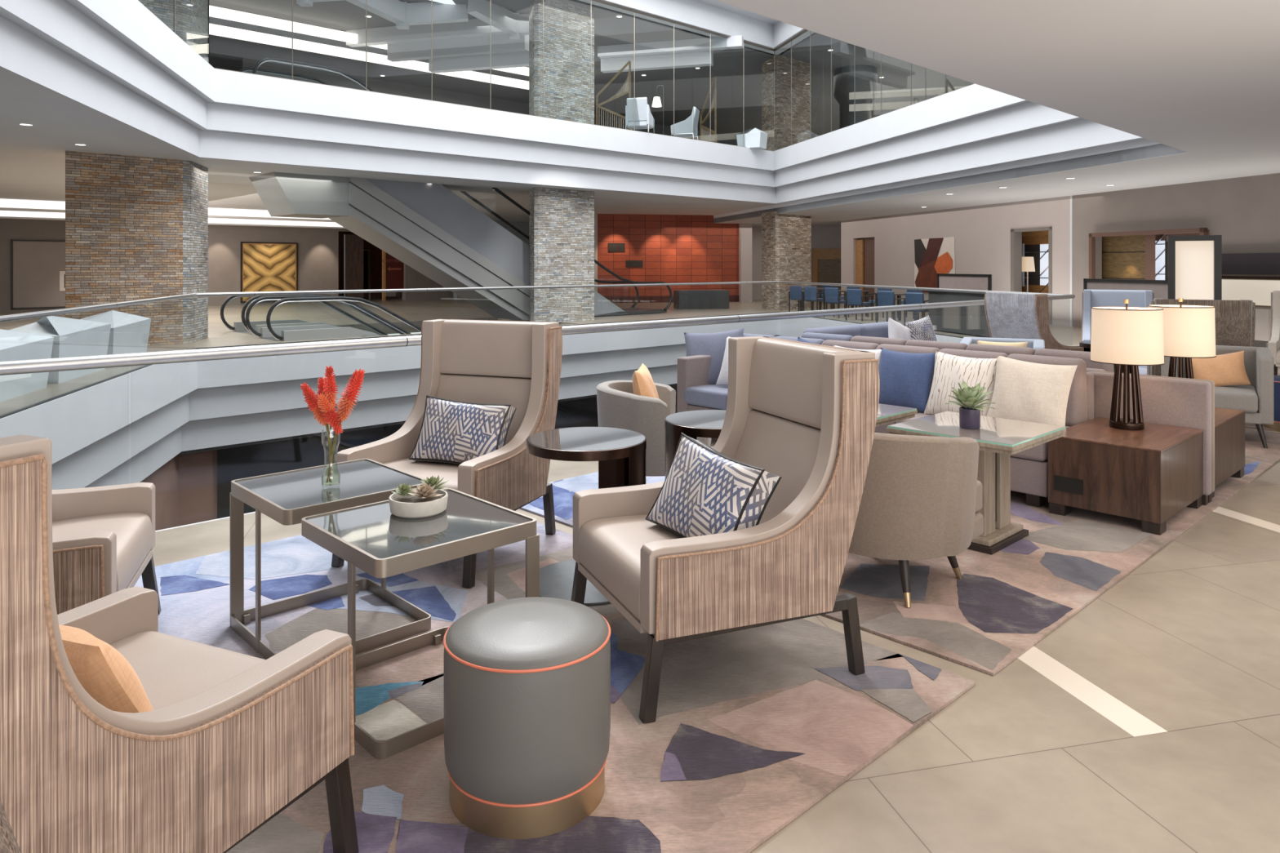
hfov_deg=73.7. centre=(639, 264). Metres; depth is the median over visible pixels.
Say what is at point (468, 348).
cushion
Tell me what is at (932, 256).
wall art
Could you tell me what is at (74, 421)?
fascia
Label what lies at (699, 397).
seat cushion
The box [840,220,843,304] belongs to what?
wall
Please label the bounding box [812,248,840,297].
door
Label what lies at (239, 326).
escalator
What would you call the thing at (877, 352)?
throw pillow
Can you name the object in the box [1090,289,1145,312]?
cushion
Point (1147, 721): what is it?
floor
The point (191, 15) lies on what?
stone column
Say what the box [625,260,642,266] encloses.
wall niche
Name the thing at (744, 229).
wall pier
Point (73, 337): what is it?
planter
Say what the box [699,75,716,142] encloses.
lattice screen
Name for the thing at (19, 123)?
recessed light
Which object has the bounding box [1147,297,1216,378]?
table lamp
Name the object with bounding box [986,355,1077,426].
throw pillow
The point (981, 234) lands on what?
wall
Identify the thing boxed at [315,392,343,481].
flower
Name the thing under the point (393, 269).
sign panel
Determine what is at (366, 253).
door
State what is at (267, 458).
wall
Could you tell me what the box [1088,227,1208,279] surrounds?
window frame
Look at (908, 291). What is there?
dining chair
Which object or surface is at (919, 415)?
seat cushion
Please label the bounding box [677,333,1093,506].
sofa
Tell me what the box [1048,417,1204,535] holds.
table
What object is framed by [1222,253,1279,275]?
wall display
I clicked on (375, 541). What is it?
table
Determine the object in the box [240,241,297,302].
framed art
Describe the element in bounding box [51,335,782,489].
fascia
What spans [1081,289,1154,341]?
armchair
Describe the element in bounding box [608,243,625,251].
wall niche
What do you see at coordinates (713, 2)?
fascia
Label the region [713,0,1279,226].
ceiling
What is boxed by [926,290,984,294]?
countertop
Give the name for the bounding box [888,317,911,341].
throw pillow
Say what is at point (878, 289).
dining chair
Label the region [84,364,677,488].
fascia
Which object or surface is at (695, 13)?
fascia
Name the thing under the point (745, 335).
cushion
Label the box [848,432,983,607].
armchair
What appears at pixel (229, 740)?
armchair
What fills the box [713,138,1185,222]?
fascia
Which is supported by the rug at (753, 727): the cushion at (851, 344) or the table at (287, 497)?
the table at (287, 497)
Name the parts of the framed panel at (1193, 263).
post, post, rail, glowing panel, post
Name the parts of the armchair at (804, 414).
leg, seat, seat, leg, arm, rail, arm, panel, backrest, panel, leg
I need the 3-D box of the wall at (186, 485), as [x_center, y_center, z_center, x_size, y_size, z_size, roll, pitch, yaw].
[-4.730,4.920,12.604,9.018,3.160,34.128,0,0,11]
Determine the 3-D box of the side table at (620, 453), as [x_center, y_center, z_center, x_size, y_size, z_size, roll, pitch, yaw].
[-0.250,1.149,4.000,0.560,0.676,0.560,0,0,0]
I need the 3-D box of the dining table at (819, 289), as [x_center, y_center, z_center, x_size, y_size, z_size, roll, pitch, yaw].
[5.661,1.125,27.396,0.800,0.750,1.000,0,0,-14]
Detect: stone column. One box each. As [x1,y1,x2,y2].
[65,150,208,346]
[137,0,208,62]
[528,0,594,124]
[528,186,594,322]
[761,54,811,151]
[761,210,811,310]
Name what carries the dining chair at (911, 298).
on the floor
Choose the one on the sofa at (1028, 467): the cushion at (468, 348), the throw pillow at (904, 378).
the throw pillow at (904, 378)
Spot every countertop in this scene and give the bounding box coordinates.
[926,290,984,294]
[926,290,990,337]
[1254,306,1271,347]
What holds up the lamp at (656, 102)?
on the floor
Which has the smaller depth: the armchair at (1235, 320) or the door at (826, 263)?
the armchair at (1235, 320)
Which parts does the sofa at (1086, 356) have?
frame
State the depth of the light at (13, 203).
30.15 m
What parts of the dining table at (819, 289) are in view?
leg, leg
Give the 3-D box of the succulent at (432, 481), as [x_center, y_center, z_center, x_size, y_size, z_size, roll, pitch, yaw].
[-0.753,0.798,3.118,0.125,0.054,0.113,0,0,0]
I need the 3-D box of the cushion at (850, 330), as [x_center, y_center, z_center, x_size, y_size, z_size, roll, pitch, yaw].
[2.049,0.870,9.099,0.880,0.420,0.200,0,0,-44]
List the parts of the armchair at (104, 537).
panel, arm, seat, arm, seat, leg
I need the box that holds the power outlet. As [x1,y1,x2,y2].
[1053,475,1083,494]
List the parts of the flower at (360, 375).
stem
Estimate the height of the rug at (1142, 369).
0.011 m
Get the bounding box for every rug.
[133,521,975,852]
[520,429,1279,675]
[1137,365,1279,431]
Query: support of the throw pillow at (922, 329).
on the sofa at (875, 329)
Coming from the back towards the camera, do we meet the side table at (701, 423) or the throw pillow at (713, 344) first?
the throw pillow at (713, 344)
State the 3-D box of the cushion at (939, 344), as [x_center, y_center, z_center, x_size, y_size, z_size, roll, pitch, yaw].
[2.411,0.838,6.906,0.223,0.443,0.508,0,0,-44]
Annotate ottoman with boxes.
[443,596,610,839]
[1263,375,1279,431]
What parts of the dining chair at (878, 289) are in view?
backrest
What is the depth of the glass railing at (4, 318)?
10.14 m
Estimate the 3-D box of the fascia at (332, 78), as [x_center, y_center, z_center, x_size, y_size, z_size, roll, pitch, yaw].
[-4.624,-6.210,36.833,24.000,1.420,0.200,0,0,-44]
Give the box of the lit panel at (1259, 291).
[1222,279,1279,306]
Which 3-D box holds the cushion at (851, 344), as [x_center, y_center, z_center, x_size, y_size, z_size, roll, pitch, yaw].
[1.682,0.838,6.866,0.223,0.443,0.495,0,0,-44]
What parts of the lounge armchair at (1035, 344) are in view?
arm, backrest, arm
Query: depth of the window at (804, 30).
24.79 m
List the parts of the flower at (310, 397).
stem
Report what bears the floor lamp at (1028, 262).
on the floor
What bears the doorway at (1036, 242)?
in the wall at (981, 234)
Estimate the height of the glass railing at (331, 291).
1.000 m
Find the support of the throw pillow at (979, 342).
on the lounge armchair at (1035, 344)
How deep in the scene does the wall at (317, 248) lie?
31.71 m
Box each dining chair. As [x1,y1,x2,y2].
[788,285,812,311]
[802,286,826,311]
[817,284,832,308]
[822,287,848,318]
[837,286,860,308]
[845,288,873,321]
[866,288,892,318]
[875,290,905,322]
[897,289,923,319]
[903,292,928,326]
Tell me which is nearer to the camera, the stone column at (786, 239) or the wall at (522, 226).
the stone column at (786, 239)
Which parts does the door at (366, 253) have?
door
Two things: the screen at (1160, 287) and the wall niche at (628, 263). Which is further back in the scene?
the wall niche at (628, 263)
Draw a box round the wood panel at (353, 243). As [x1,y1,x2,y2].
[343,234,363,298]
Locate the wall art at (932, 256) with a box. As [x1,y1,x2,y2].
[914,236,955,293]
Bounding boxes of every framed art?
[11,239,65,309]
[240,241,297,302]
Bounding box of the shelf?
[1222,275,1279,279]
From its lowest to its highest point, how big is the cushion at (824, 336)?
0.443 m
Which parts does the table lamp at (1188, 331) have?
rod, rod, rod, shade trim, lamp shade, rod, shade trim, rod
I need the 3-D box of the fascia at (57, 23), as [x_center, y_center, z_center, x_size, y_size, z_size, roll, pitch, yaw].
[-0.075,-2.760,14.300,26.275,0.500,14.050,0,0,-44]
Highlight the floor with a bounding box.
[0,296,1279,852]
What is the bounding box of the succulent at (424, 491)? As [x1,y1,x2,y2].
[408,483,444,498]
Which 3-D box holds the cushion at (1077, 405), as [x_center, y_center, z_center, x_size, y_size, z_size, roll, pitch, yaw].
[2.728,0.838,5.764,0.223,0.443,0.495,0,0,-43]
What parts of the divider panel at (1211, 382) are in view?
leg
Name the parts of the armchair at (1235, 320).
panel, arm, arm, panel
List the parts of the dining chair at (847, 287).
backrest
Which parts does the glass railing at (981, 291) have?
handrail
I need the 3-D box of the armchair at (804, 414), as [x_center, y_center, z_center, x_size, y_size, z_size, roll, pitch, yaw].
[0.286,0.906,3.308,0.931,1.170,0.832,0,0,-23]
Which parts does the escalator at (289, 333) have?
handrail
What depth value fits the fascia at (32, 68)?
16.72 m
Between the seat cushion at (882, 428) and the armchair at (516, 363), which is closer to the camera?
the armchair at (516, 363)
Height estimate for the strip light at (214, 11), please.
0.730 m
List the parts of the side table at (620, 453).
plate, curved panel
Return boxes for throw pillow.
[58,625,153,713]
[408,395,516,464]
[632,363,658,398]
[644,432,782,537]
[684,328,744,384]
[715,336,729,385]
[797,337,814,343]
[832,344,885,369]
[878,347,935,413]
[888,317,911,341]
[904,315,937,341]
[924,351,996,416]
[977,340,1027,347]
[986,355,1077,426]
[1191,351,1251,386]
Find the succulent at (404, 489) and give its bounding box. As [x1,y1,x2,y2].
[391,483,417,497]
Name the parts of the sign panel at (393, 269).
panel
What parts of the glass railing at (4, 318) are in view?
handrail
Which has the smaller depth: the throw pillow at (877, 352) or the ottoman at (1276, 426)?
the throw pillow at (877, 352)
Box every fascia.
[0,0,1081,187]
[0,15,1145,204]
[0,207,346,229]
[0,317,962,532]
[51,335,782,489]
[64,0,1028,171]
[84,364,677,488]
[240,57,718,142]
[296,0,743,73]
[573,0,816,55]
[695,0,778,24]
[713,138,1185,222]
[1070,195,1072,326]
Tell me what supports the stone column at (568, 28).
on the floor
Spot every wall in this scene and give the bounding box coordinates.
[0,218,453,312]
[140,385,677,530]
[217,396,598,519]
[338,231,401,298]
[453,220,528,299]
[597,213,739,302]
[751,225,840,299]
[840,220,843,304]
[843,173,1279,327]
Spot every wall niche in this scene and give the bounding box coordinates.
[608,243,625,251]
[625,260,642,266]
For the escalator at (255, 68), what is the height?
2.313 m
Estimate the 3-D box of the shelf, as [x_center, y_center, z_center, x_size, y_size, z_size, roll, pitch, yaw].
[11.300,0.235,16.114,0.300,0.050,1.947,0,0,-13]
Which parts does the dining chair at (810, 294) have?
backrest, seat, leg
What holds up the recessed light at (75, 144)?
in the ceiling at (33, 157)
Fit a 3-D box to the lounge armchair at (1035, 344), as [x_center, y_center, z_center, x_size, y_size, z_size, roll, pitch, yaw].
[3.542,1.122,8.354,0.760,0.764,0.690,0,0,25]
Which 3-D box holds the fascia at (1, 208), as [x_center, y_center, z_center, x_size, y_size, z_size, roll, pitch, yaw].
[-18.457,-1.595,27.531,22.170,0.290,1.300,0,0,-44]
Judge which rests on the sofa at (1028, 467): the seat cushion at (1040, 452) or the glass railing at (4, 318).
the seat cushion at (1040, 452)
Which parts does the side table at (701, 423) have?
curved panel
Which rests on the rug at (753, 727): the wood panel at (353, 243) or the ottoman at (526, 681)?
the ottoman at (526, 681)
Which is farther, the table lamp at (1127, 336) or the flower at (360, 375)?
the table lamp at (1127, 336)
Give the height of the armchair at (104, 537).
1.170 m
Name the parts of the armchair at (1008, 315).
panel, arm, panel, arm, panel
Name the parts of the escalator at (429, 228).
panel, handrail, handrail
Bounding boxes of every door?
[363,249,370,299]
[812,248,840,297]
[855,237,874,306]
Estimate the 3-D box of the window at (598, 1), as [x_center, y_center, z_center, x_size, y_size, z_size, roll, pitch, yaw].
[-1.826,-5.265,21.593,16.962,3.310,0.072,0,0,-43]
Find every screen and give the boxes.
[595,60,631,129]
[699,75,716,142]
[937,273,991,290]
[1083,278,1168,298]
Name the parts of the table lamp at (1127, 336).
rod, rod, rod, rod, shade trim, shade trim, lamp shade, rod, rod, rod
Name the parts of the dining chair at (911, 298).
leg, backrest, seat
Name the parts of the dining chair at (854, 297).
leg, backrest, seat, leg, leg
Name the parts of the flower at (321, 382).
stem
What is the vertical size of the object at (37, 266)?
2.200 m
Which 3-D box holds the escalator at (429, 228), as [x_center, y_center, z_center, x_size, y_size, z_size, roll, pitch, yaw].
[-4.478,-1.067,22.491,13.670,5.093,1.623,0,0,-44]
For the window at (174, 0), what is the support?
on the fascia at (130, 21)
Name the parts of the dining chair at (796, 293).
leg, backrest, leg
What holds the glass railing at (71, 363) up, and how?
on the floor
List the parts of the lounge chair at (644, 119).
arm, backrest, seat, arm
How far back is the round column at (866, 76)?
29.73 m
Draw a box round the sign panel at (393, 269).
[382,250,404,300]
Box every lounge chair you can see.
[625,97,654,133]
[670,106,699,139]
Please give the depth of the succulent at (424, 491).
3.04 m
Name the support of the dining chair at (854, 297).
on the floor
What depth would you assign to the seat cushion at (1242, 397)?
7.03 m
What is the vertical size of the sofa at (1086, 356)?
0.870 m
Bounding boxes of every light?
[0,198,342,226]
[17,122,34,125]
[73,142,87,145]
[208,4,528,89]
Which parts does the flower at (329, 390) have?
stem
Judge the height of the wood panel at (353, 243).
2.750 m
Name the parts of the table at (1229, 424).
leg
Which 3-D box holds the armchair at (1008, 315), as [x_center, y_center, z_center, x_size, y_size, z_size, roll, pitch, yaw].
[4.803,0.918,10.248,0.931,1.170,0.832,0,0,-20]
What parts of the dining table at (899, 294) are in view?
leg, leg, leg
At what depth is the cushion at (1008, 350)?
6.45 m
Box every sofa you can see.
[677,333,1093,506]
[800,332,1114,372]
[803,321,901,337]
[1088,371,1211,505]
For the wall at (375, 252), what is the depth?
37.88 m
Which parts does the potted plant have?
pot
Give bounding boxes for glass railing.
[0,293,197,418]
[0,293,1075,375]
[195,280,777,349]
[208,0,974,145]
[777,280,1071,337]
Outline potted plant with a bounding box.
[945,381,995,429]
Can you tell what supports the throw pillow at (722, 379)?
on the sofa at (1028, 467)
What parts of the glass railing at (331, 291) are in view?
handrail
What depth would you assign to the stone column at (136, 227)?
15.74 m
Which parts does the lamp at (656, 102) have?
lamp shade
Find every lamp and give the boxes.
[652,84,663,134]
[1022,256,1035,292]
[1089,299,1164,430]
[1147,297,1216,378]
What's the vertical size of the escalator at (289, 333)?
4.665 m
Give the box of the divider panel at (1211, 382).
[1092,370,1214,502]
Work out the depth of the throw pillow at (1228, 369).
7.35 m
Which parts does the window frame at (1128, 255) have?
wood panel, door, daylight pane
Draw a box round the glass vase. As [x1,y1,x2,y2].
[321,426,340,487]
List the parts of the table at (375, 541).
leg, frame, frame, glass, leg, leg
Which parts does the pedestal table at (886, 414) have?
glass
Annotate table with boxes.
[230,458,431,659]
[301,488,539,759]
[526,426,646,605]
[664,409,725,479]
[799,288,833,311]
[830,289,869,316]
[873,292,919,320]
[875,403,917,426]
[886,411,1066,555]
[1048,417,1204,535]
[1079,340,1130,373]
[1211,407,1245,498]
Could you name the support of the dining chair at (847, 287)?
on the floor
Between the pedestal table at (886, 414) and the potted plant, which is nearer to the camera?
the potted plant
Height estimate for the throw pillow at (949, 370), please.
0.453 m
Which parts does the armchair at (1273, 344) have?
panel, leg, seat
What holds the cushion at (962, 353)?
on the sofa at (1028, 467)
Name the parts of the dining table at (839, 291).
leg, leg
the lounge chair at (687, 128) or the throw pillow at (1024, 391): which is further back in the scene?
the lounge chair at (687, 128)
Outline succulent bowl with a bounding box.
[388,488,448,518]
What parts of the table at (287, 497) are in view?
leg, leg, frame, glass, frame, leg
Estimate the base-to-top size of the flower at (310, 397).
0.400 m
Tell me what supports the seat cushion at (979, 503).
on the armchair at (922, 498)
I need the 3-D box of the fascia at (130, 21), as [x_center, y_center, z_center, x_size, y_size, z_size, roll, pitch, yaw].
[-0.075,-3.315,14.300,25.756,0.610,13.750,0,0,-43]
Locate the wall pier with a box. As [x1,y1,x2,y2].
[594,213,751,302]
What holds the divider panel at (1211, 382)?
on the rug at (1005, 602)
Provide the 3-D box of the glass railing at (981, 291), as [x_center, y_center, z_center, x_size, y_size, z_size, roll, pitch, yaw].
[5.847,1.000,20.644,0.067,1.000,12.673,0,0,-14]
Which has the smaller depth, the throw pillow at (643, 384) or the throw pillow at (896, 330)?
the throw pillow at (643, 384)
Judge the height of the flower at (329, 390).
0.470 m
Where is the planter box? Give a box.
[673,289,728,309]
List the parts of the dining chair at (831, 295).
leg, backrest, seat, leg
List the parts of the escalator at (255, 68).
handrail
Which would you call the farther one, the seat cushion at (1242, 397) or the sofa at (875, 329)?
the sofa at (875, 329)
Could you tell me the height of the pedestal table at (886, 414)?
0.604 m
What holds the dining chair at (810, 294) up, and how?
on the floor
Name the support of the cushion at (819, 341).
on the sofa at (1028, 467)
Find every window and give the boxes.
[173,0,208,62]
[214,0,773,151]
[773,29,946,151]
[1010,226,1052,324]
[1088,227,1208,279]
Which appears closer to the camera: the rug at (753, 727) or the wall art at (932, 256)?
the rug at (753, 727)
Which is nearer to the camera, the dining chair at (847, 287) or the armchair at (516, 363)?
the armchair at (516, 363)
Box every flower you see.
[300,382,330,482]
[315,377,332,482]
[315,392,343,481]
[321,365,338,454]
[326,369,358,482]
[328,368,365,474]
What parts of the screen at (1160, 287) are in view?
frame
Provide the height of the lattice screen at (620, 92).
2.300 m
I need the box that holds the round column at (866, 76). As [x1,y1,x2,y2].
[833,64,877,128]
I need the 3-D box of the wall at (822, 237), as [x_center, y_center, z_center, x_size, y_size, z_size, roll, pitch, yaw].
[9.562,-0.250,37.770,10.043,3.500,0.200,0,0,-13]
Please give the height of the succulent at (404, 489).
0.049 m
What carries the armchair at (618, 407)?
on the rug at (1005, 602)
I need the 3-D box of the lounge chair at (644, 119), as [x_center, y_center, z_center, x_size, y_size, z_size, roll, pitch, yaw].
[-0.006,-4.094,23.578,0.672,0.950,0.714,0,0,15]
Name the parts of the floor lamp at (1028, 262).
lamp shade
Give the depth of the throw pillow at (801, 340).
6.94 m
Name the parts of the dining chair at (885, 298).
leg, backrest, leg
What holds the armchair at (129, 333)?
on the floor
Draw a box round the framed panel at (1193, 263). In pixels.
[1164,235,1222,299]
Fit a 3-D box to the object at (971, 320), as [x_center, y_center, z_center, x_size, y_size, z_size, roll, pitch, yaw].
[7.247,1.025,18.432,0.760,0.890,2.567,0,0,-13]
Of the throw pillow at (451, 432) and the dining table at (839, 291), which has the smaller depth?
the throw pillow at (451, 432)
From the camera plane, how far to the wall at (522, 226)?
39.21 m
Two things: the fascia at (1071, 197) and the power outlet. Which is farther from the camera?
the fascia at (1071, 197)
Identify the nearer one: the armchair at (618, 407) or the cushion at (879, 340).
the armchair at (618, 407)
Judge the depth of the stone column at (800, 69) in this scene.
28.59 m
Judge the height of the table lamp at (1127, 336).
0.800 m
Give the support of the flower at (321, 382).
in the glass vase
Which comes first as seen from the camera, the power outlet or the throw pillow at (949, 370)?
the power outlet
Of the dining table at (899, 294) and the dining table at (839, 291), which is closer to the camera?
the dining table at (899, 294)
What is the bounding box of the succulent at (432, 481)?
[417,475,448,490]
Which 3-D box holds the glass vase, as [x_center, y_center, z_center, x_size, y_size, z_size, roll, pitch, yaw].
[-1.242,0.773,3.429,0.072,0.234,0.072,0,0,0]
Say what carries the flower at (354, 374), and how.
in the glass vase
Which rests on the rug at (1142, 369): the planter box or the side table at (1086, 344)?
the side table at (1086, 344)
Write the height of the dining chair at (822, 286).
0.854 m
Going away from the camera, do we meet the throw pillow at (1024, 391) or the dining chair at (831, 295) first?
the throw pillow at (1024, 391)
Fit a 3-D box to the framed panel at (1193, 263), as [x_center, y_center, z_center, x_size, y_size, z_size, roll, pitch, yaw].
[8.415,0.530,13.000,0.670,1.940,0.670,0,0,28]
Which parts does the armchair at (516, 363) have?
leg, arm, seat, leg, backrest, panel, arm, panel, rail, leg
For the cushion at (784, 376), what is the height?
0.302 m
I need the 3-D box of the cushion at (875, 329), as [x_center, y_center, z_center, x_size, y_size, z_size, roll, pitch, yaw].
[2.702,0.870,9.719,0.880,0.420,0.200,0,0,-44]
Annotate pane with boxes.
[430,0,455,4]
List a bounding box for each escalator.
[220,293,404,334]
[238,56,373,91]
[245,294,566,429]
[248,171,672,319]
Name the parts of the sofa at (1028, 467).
arm, leg, frame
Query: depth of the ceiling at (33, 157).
19.01 m
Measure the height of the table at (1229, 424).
0.457 m
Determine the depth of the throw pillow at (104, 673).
1.76 m
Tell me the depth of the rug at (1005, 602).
4.07 m
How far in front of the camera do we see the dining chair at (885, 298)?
21.20 m
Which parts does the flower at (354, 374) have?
stem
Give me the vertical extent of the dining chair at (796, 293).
0.854 m
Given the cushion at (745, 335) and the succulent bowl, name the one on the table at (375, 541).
the succulent bowl
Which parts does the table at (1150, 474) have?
leg, leg, leg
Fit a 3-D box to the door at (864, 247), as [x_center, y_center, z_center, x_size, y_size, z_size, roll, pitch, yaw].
[8.198,0.260,30.752,0.100,2.480,1.564,0,0,-13]
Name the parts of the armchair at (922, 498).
leg, leg, seat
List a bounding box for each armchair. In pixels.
[0,434,358,852]
[52,482,160,614]
[331,319,562,588]
[570,336,879,723]
[596,380,711,476]
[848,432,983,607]
[960,337,1044,350]
[984,292,1084,351]
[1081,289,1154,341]
[1146,298,1255,376]
[1161,345,1274,448]
[1266,290,1279,375]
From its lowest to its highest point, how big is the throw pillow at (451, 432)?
0.372 m
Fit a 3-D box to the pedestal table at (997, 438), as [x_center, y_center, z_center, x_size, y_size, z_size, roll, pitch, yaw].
[1.840,1.185,4.670,0.690,0.604,0.690,0,0,-43]
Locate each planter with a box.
[0,328,53,401]
[8,315,111,383]
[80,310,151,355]
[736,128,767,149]
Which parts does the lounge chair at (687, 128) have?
arm, leg frame, seat, backrest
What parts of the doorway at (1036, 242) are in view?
dark pane, wood panel, daylight pane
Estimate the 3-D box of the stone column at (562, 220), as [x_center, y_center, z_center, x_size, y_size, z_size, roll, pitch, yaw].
[-2.100,-0.250,23.165,2.615,3.500,1.169,0,0,-44]
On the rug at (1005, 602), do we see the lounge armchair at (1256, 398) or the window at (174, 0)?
the lounge armchair at (1256, 398)
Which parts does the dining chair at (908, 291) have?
backrest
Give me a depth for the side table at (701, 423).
4.39 m
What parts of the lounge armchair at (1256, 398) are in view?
arm, backrest, seat, leg, arm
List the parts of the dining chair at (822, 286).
backrest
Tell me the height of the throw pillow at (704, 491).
0.435 m
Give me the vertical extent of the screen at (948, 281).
1.290 m
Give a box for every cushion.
[439,320,534,377]
[684,384,728,409]
[697,436,711,446]
[742,333,775,337]
[747,338,844,429]
[774,336,824,344]
[800,332,853,341]
[803,324,860,336]
[821,339,879,349]
[850,335,906,345]
[853,321,901,337]
[874,411,919,433]
[875,343,939,391]
[896,412,934,423]
[905,339,968,350]
[938,348,1008,388]
[965,343,1035,355]
[975,480,982,511]
[1007,353,1087,426]
[1010,426,1070,461]
[1034,348,1114,372]
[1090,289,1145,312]
[1214,384,1257,413]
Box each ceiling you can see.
[0,86,769,222]
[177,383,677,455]
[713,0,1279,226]
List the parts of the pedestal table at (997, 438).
glass, post, post, post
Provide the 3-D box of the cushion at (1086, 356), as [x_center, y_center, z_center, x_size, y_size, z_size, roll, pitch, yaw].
[3.127,0.838,6.152,0.223,0.443,0.508,0,0,-44]
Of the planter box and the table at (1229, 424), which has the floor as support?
the planter box
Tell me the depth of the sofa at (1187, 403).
5.41 m
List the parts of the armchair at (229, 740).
panel, arm, seat, rail, leg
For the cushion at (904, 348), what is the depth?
6.45 m
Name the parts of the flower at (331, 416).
stem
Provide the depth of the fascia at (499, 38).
24.52 m
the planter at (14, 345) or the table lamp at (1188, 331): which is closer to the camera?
the table lamp at (1188, 331)
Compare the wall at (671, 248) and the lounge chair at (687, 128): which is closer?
the lounge chair at (687, 128)
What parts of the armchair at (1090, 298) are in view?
panel, arm, arm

